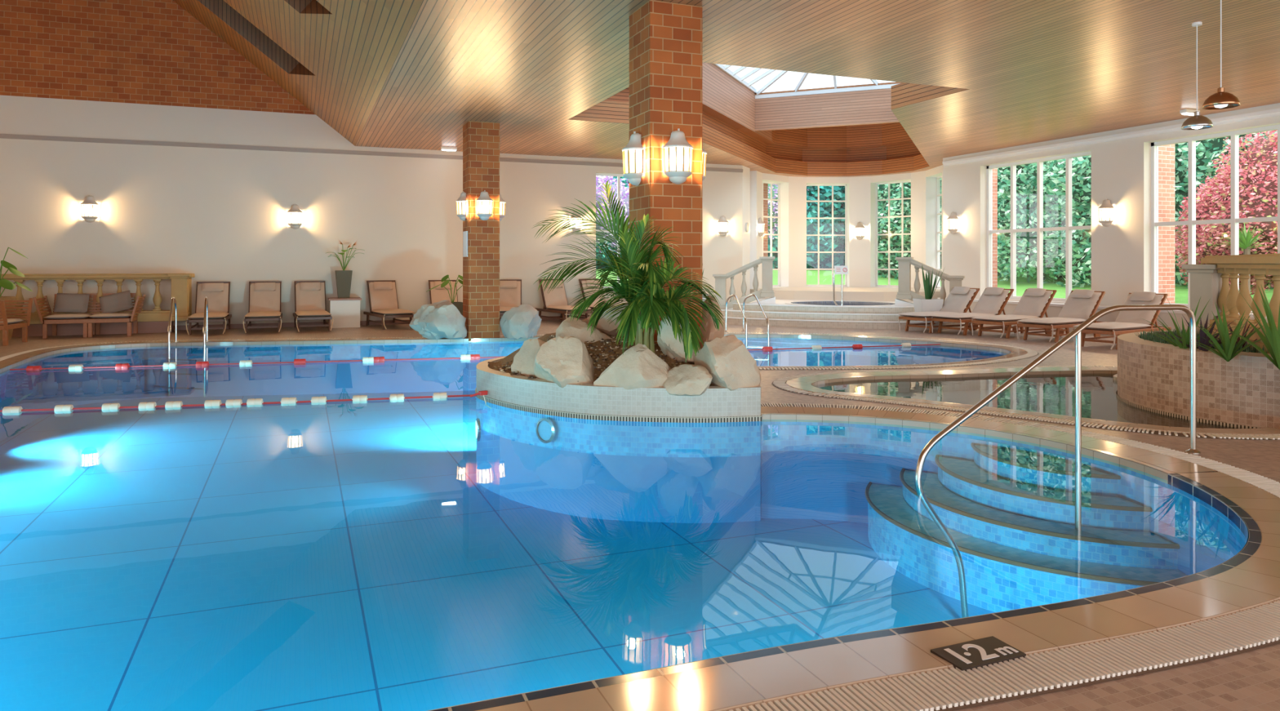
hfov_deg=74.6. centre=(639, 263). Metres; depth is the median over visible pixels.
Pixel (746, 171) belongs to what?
wall pier
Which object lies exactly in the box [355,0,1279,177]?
ceiling
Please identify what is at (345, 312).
pedestal
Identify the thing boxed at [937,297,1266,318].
trim
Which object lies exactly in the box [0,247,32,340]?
leaf plant
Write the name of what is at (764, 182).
window
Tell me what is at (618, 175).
window
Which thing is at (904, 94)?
ceiling
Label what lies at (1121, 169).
wall
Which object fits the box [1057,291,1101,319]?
cushion
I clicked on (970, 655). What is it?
depth marker
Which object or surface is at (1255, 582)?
pool deck
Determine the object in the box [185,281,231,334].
sun lounger
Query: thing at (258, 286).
pillow
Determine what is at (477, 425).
pool light
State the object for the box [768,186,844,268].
conifer tree
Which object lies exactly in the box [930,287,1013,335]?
sun lounger
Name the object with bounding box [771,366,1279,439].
trim
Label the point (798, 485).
wall
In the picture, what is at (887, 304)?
rim
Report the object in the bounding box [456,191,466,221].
wall lantern
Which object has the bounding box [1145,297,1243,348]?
spiky plant
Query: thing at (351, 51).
ceiling
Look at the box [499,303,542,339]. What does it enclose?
boulder
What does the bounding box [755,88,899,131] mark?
shaft
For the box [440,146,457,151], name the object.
ceiling light
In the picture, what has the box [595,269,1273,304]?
lawn
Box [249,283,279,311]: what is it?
cushion
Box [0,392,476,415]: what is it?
lane rope
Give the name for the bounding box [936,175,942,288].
window
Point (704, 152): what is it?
wall lantern
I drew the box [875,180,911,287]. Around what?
window
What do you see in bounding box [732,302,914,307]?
step nosing
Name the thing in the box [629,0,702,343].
brick pillar
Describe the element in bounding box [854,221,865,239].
wall lantern
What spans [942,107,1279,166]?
trim
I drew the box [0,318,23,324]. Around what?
seat cushion
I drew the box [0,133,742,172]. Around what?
trim
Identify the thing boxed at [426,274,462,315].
leaf plant
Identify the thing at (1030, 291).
pillow
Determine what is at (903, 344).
lane rope
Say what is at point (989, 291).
pillow
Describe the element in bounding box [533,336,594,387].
boulder
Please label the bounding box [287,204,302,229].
wall lantern
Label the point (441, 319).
boulder
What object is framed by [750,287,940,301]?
ledge
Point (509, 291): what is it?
cushion
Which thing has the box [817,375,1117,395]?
pool wall
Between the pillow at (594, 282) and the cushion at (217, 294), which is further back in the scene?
the pillow at (594, 282)
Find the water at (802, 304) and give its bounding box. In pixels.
[801,303,885,305]
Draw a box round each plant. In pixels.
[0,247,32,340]
[326,240,364,297]
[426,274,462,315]
[912,263,944,321]
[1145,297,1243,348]
[1154,312,1248,351]
[1177,302,1263,361]
[1208,315,1264,351]
[1214,222,1273,293]
[1217,285,1279,369]
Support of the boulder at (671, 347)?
on the planter at (653, 455)
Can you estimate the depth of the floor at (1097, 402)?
10.37 m
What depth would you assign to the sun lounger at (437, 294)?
20.07 m
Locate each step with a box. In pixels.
[721,311,915,320]
[723,315,917,321]
[723,318,964,329]
[724,309,900,314]
[733,303,915,313]
[748,298,913,305]
[865,481,1186,612]
[899,468,1179,569]
[934,454,1152,531]
[970,442,1120,497]
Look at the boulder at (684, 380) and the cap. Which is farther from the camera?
the cap
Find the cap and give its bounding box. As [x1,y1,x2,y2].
[755,81,902,94]
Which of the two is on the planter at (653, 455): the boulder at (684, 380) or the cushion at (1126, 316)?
the boulder at (684, 380)
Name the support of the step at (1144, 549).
on the step at (999, 578)
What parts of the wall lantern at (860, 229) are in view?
lamp shade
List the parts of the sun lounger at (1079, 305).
leg, leg, bed frame, frame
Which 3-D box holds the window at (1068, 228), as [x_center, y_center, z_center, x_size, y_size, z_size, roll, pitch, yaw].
[9.219,-0.780,19.359,0.120,3.260,3.130,0,0,-22]
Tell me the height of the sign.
0.942 m
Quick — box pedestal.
[328,297,361,328]
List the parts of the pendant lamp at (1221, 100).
light bulb, lamp shade, cord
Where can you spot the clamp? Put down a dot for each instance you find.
(483, 393)
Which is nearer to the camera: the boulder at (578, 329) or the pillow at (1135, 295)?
the boulder at (578, 329)
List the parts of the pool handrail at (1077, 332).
post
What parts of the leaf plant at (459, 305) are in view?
blade, blade, pot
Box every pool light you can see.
[475,417,480,441]
[535,417,555,443]
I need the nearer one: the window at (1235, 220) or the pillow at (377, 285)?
the window at (1235, 220)
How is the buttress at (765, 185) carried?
on the lawn at (825, 276)
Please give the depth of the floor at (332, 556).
6.62 m
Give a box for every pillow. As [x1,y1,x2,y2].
[53,293,89,312]
[98,290,133,313]
[201,283,223,291]
[254,282,275,290]
[300,282,320,290]
[373,281,392,289]
[434,280,453,288]
[499,280,516,288]
[546,280,562,287]
[586,280,599,286]
[950,286,969,294]
[982,287,1004,295]
[1023,288,1046,296]
[1070,288,1094,298]
[1128,291,1155,301]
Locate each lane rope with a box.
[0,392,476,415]
[9,342,940,371]
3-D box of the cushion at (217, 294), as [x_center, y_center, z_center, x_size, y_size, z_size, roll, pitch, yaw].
[-9.280,0.765,18.239,0.610,0.658,0.315,0,0,-22]
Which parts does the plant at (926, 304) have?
blade, blade, pot, blade, blade, blade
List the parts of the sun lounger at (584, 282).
frame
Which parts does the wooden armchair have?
armrest, leg, seat frame, armrest, leg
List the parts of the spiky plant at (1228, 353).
blade, blade, blade, blade, blade, blade, blade, blade, blade, blade, blade, blade, blade, blade, blade, blade, blade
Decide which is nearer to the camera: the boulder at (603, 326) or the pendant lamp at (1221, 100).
the pendant lamp at (1221, 100)
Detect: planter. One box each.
[475,332,762,523]
[1115,329,1279,428]
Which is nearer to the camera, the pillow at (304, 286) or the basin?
the pillow at (304, 286)
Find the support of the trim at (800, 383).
on the floor at (1249, 681)
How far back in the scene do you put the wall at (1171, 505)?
7.41 m
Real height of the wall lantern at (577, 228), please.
0.580 m
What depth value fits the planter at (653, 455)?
8.02 m
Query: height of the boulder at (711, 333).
0.754 m
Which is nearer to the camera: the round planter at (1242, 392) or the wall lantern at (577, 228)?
the round planter at (1242, 392)
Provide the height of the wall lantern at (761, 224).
0.580 m
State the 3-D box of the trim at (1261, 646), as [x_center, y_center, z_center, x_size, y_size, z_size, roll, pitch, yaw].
[-0.252,1.448,3.087,10.328,0.001,1.805,0,0,-22]
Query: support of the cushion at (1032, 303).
on the sun lounger at (1033, 301)
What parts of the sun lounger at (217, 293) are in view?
leg, bed frame, frame, leg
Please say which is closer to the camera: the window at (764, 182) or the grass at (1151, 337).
the grass at (1151, 337)
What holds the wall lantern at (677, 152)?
attached to the brick pillar at (665, 37)
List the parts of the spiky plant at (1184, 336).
blade, blade, blade, blade, blade, blade, blade, blade, blade, blade, blade, blade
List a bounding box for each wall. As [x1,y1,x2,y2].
[0,0,742,325]
[0,351,1248,561]
[0,358,1224,575]
[750,164,942,289]
[942,102,1279,313]
[944,299,1267,331]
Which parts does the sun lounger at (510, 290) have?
frame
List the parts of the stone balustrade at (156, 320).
handrail, rail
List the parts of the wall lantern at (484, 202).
lamp shade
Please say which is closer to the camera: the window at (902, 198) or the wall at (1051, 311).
the wall at (1051, 311)
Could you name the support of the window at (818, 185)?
in the wall at (861, 190)
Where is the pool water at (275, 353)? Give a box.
[0,337,1008,383]
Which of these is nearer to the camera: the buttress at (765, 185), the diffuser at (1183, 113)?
the diffuser at (1183, 113)
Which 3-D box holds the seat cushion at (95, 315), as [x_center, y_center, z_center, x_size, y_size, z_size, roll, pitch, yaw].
[-10.627,1.046,16.951,0.720,0.087,0.700,0,0,-22]
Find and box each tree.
[533,180,724,361]
[595,175,629,256]
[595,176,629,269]
[768,183,808,239]
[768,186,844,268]
[831,186,844,265]
[878,182,942,279]
[906,177,1022,278]
[997,161,1089,284]
[1023,155,1185,288]
[1174,129,1277,288]
[1174,166,1274,295]
[1198,129,1277,292]
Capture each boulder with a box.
[408,299,466,339]
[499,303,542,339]
[511,338,545,377]
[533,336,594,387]
[555,315,610,342]
[582,303,629,336]
[593,343,670,389]
[657,314,699,362]
[662,364,712,395]
[693,334,760,391]
[697,295,724,349]
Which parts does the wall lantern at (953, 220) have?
lamp shade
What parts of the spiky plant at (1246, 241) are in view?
blade, blade, blade, blade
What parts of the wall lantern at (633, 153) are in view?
lamp shade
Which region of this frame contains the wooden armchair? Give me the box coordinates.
[0,297,32,346]
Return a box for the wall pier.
[742,165,750,294]
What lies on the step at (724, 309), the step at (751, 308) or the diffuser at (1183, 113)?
the step at (751, 308)
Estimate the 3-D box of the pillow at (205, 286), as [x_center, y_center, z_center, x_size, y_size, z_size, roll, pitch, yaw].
[-9.291,0.515,18.267,0.420,0.183,0.148,0,0,-22]
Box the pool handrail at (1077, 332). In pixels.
[914,304,1200,617]
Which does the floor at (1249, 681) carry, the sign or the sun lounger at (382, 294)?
the sun lounger at (382, 294)
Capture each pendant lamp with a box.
[1181,22,1213,129]
[1201,0,1240,109]
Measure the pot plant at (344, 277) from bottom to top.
1.355 m
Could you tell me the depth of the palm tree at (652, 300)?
8.10 m
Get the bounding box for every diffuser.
[441,149,456,151]
[1182,112,1193,115]
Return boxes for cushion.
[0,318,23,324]
[44,313,93,319]
[89,312,136,318]
[195,283,228,312]
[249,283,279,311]
[295,282,324,311]
[368,281,398,311]
[499,280,520,306]
[541,280,568,306]
[581,280,606,305]
[939,288,976,312]
[971,288,1009,315]
[1012,289,1053,317]
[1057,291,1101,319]
[1115,293,1164,324]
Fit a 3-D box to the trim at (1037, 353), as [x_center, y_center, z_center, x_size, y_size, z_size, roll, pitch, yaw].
[-0.758,1.448,11.078,16.124,0.001,14.706,0,0,-22]
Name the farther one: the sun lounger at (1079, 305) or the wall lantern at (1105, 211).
the wall lantern at (1105, 211)
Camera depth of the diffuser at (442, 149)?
19.84 m
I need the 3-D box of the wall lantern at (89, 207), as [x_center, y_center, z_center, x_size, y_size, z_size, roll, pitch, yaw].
[-11.551,-1.151,17.608,0.336,0.580,0.188,0,0,-22]
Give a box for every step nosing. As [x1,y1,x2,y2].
[720,309,898,315]
[723,316,948,323]
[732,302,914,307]
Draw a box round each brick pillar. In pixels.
[462,120,499,341]
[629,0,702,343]
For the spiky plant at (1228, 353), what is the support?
in the round planter at (1242, 392)
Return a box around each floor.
[0,319,1279,710]
[0,390,995,710]
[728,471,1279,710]
[865,386,1132,422]
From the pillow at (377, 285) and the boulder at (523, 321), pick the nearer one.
the boulder at (523, 321)
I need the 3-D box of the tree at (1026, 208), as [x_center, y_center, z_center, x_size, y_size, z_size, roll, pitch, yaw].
[15.318,-3.170,31.451,6.096,8.905,6.472,0,0,-25]
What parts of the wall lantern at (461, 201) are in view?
lamp shade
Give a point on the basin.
(813, 301)
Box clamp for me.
[470,390,491,408]
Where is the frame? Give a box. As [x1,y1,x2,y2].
[713,63,899,98]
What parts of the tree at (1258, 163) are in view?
crown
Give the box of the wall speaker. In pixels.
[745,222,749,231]
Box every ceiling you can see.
[173,0,423,146]
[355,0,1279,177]
[568,82,968,176]
[702,62,912,147]
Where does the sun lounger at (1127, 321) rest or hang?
on the floor at (1249, 681)
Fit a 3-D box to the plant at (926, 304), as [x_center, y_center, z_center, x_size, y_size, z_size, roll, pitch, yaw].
[6.466,0.697,18.741,0.583,1.507,0.500,0,0,-4]
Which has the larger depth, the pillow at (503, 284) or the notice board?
the pillow at (503, 284)
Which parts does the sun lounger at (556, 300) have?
frame, bed frame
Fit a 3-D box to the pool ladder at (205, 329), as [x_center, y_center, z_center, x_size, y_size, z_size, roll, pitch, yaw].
[-8.126,1.475,15.135,0.657,1.750,1.130,0,0,-22]
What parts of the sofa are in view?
armrest, leg, leg, leg, seat frame, leg, leg, backrest, leg, leg, leg, armrest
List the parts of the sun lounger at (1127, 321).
leg, bed frame, frame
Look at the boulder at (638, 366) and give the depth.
8.03 m
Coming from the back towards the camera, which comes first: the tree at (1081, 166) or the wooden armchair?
the tree at (1081, 166)
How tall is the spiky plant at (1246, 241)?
2.294 m
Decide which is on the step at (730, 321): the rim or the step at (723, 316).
the step at (723, 316)
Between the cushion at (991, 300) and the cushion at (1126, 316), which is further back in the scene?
the cushion at (991, 300)
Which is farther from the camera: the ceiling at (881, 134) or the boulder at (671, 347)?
the ceiling at (881, 134)
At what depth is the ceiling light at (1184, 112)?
15.02 m
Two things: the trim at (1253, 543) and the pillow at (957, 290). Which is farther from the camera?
the pillow at (957, 290)
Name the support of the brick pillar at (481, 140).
on the floor at (1249, 681)
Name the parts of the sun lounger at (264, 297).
bed frame, frame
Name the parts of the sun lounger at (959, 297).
leg, bed frame, leg, frame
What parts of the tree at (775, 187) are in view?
crown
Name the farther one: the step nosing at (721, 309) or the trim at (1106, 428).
the step nosing at (721, 309)
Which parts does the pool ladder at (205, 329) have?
rail, rail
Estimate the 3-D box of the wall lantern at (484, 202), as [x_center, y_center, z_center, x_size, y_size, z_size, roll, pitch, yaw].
[-2.986,-1.125,16.210,0.336,0.580,0.188,0,0,-22]
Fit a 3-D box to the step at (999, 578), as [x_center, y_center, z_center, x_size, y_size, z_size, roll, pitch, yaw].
[2.958,2.253,6.724,1.778,0.394,3.556,0,0,-27]
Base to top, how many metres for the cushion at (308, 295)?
0.658 m
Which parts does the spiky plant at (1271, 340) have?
blade, blade, blade, blade, blade, blade, blade, blade, blade, blade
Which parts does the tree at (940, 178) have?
crown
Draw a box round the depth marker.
[930,635,1026,671]
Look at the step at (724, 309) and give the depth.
19.50 m
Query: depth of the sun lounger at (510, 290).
20.63 m
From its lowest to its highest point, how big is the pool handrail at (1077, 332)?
2.146 m
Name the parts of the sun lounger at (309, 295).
leg, frame, bed frame, leg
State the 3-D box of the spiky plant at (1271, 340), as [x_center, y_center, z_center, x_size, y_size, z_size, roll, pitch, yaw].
[5.453,0.534,7.083,0.898,0.712,0.922,0,0,29]
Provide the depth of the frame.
22.31 m
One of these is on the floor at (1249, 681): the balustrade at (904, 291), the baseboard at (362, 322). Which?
the balustrade at (904, 291)
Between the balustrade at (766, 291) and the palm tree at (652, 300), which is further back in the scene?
the balustrade at (766, 291)
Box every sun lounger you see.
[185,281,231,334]
[242,280,282,333]
[293,280,333,332]
[363,280,414,329]
[428,280,457,303]
[499,279,521,320]
[534,279,592,320]
[577,278,615,316]
[897,286,979,333]
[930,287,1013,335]
[970,288,1056,338]
[1016,288,1108,342]
[1072,291,1171,349]
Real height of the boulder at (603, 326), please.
0.515 m
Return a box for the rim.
[784,300,894,306]
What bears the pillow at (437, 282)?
on the sun lounger at (437, 294)
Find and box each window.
[595,173,628,288]
[762,181,780,286]
[806,184,847,286]
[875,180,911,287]
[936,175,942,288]
[986,151,1091,302]
[1151,124,1279,307]
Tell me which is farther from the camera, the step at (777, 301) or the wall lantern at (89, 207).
the step at (777, 301)
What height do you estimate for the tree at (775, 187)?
6.634 m
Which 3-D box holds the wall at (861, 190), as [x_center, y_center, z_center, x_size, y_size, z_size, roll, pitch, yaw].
[6.527,-0.700,25.318,6.048,4.300,3.440,0,0,25]
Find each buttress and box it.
[763,182,768,256]
[992,168,997,287]
[1158,143,1174,303]
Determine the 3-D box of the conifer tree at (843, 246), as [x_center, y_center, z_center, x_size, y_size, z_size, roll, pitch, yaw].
[11.569,-2.624,41.597,5.619,9.043,5.515,0,0,-42]
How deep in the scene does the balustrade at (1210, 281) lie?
9.38 m
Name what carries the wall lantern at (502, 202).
attached to the brick pillar at (481, 140)
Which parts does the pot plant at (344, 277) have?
pot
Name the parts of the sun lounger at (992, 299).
leg, bed frame, leg, frame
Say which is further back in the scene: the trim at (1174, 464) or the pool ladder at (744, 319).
the pool ladder at (744, 319)
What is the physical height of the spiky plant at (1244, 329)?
0.398 m
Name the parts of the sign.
post, sign plate, post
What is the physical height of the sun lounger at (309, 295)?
1.061 m
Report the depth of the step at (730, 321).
18.85 m
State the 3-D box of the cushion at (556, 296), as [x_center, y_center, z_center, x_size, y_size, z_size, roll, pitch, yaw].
[-2.142,0.765,21.122,0.610,0.658,0.315,0,0,-32]
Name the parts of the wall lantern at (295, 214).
lamp shade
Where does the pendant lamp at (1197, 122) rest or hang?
hanging from the ceiling at (1033, 71)
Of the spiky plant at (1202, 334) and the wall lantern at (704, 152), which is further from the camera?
the wall lantern at (704, 152)
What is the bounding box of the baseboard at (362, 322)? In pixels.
[173,315,585,329]
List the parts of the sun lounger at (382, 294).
leg, frame, leg, bed frame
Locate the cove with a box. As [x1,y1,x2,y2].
[604,86,920,162]
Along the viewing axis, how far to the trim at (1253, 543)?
3.39 m
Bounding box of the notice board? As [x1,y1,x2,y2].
[462,231,467,257]
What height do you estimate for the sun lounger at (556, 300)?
1.061 m
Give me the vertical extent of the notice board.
0.500 m
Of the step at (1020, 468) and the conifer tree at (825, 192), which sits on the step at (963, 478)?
the step at (1020, 468)
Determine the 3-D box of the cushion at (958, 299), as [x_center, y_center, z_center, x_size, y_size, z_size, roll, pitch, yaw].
[6.951,0.819,18.421,0.491,0.527,0.610,0,0,-32]
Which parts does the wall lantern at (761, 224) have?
lamp shade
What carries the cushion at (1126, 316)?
on the sun lounger at (1127, 321)
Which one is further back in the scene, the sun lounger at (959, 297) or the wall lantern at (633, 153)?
the sun lounger at (959, 297)
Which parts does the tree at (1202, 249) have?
crown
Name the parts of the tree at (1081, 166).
crown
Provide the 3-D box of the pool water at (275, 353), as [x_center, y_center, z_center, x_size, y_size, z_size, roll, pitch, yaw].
[-0.576,1.500,10.631,15.311,0.001,14.860,0,0,-22]
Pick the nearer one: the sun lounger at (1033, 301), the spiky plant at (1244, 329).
the spiky plant at (1244, 329)
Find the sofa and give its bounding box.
[33,293,146,338]
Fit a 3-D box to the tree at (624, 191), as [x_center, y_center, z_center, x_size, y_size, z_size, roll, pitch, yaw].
[-1.735,-0.993,29.108,4.652,5.710,4.764,0,0,-15]
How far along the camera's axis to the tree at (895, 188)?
36.24 m
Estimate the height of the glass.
1.830 m
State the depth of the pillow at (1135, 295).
15.06 m
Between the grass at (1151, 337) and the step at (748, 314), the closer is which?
the grass at (1151, 337)
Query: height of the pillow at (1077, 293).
0.174 m
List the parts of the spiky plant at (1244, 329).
blade, blade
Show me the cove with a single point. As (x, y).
(711, 117)
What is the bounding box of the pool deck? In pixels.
[475,471,1279,710]
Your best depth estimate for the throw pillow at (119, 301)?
17.12 m
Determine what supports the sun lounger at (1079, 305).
on the floor at (1249, 681)
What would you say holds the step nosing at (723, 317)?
on the step at (723, 316)
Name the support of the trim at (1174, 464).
on the floor at (1249, 681)
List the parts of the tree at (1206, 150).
crown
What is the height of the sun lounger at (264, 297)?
1.061 m
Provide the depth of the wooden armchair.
15.46 m
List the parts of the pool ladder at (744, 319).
rail, rail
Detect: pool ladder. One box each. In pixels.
[167,296,209,397]
[724,293,769,366]
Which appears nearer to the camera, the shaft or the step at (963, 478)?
the step at (963, 478)
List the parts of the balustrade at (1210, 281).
rail, handrail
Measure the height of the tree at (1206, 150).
8.279 m
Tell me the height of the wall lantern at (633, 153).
0.580 m
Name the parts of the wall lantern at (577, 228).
lamp shade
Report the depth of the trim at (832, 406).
8.48 m
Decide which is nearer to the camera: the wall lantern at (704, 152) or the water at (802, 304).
the wall lantern at (704, 152)
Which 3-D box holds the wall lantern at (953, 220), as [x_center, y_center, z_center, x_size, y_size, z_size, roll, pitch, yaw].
[7.973,-1.044,21.493,0.188,0.580,0.336,0,0,-22]
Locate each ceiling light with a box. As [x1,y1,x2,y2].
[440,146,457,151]
[1179,109,1199,115]
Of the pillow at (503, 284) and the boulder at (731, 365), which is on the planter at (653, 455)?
the boulder at (731, 365)
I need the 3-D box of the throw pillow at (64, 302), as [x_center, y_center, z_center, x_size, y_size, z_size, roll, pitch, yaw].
[-11.426,0.793,16.897,0.579,0.400,0.236,0,0,-22]
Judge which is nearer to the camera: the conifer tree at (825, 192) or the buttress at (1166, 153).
the buttress at (1166, 153)
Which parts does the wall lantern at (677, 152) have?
lamp shade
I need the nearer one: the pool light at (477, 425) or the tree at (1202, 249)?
the pool light at (477, 425)
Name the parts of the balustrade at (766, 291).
rail, handrail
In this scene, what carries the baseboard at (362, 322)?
attached to the wall at (211, 214)
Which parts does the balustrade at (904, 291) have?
rail, handrail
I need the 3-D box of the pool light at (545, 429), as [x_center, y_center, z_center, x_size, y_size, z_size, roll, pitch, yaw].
[-0.933,1.650,8.299,0.250,0.250,0.035,0,0,36]
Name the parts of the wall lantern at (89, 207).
lamp shade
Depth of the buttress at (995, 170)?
21.05 m
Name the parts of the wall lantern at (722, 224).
lamp shade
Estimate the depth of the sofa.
16.68 m
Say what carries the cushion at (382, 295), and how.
on the sun lounger at (382, 294)
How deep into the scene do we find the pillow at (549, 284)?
21.11 m
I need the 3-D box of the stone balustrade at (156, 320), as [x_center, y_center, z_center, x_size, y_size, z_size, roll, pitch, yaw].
[-12.158,0.830,17.054,5.460,1.240,0.760,0,0,-22]
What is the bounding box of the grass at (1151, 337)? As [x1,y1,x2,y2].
[1135,326,1268,353]
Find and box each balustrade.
[0,273,194,337]
[712,256,775,309]
[894,257,964,312]
[1182,253,1279,353]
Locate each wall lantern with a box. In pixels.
[80,195,98,222]
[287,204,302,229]
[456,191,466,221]
[475,190,493,220]
[499,193,506,221]
[570,210,582,232]
[622,131,643,186]
[662,128,693,184]
[702,148,706,180]
[717,215,728,235]
[758,217,764,236]
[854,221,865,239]
[946,211,958,234]
[1097,199,1114,226]
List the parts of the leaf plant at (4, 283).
blade, wicker pot, blade, blade, blade, blade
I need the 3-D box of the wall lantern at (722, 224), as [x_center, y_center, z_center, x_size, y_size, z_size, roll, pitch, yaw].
[2.325,-1.044,23.226,0.336,0.580,0.188,0,0,-22]
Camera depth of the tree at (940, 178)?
33.91 m
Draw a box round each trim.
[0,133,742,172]
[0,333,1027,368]
[427,473,1262,710]
[741,639,1279,710]
[758,352,1039,369]
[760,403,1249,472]
[760,404,1214,471]
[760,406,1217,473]
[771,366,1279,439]
[785,366,1279,435]
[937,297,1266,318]
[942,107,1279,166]
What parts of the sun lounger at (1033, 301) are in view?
leg, bed frame, leg, frame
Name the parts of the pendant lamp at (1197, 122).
light bulb, lamp shade, cord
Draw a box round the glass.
[722,64,893,93]
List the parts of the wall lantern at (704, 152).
lamp shade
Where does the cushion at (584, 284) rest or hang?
on the sun lounger at (584, 282)
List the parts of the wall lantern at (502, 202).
lamp shade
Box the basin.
[795,301,894,304]
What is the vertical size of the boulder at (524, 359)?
0.436 m
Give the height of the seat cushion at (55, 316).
0.087 m
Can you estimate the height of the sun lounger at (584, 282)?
1.061 m
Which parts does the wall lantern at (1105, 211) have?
lamp shade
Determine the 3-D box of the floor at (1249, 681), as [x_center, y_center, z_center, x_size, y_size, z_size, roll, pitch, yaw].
[1.030,1.450,9.048,27.700,0.001,32.000,0,0,-22]
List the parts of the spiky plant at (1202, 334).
blade, blade, blade, blade, blade, blade, blade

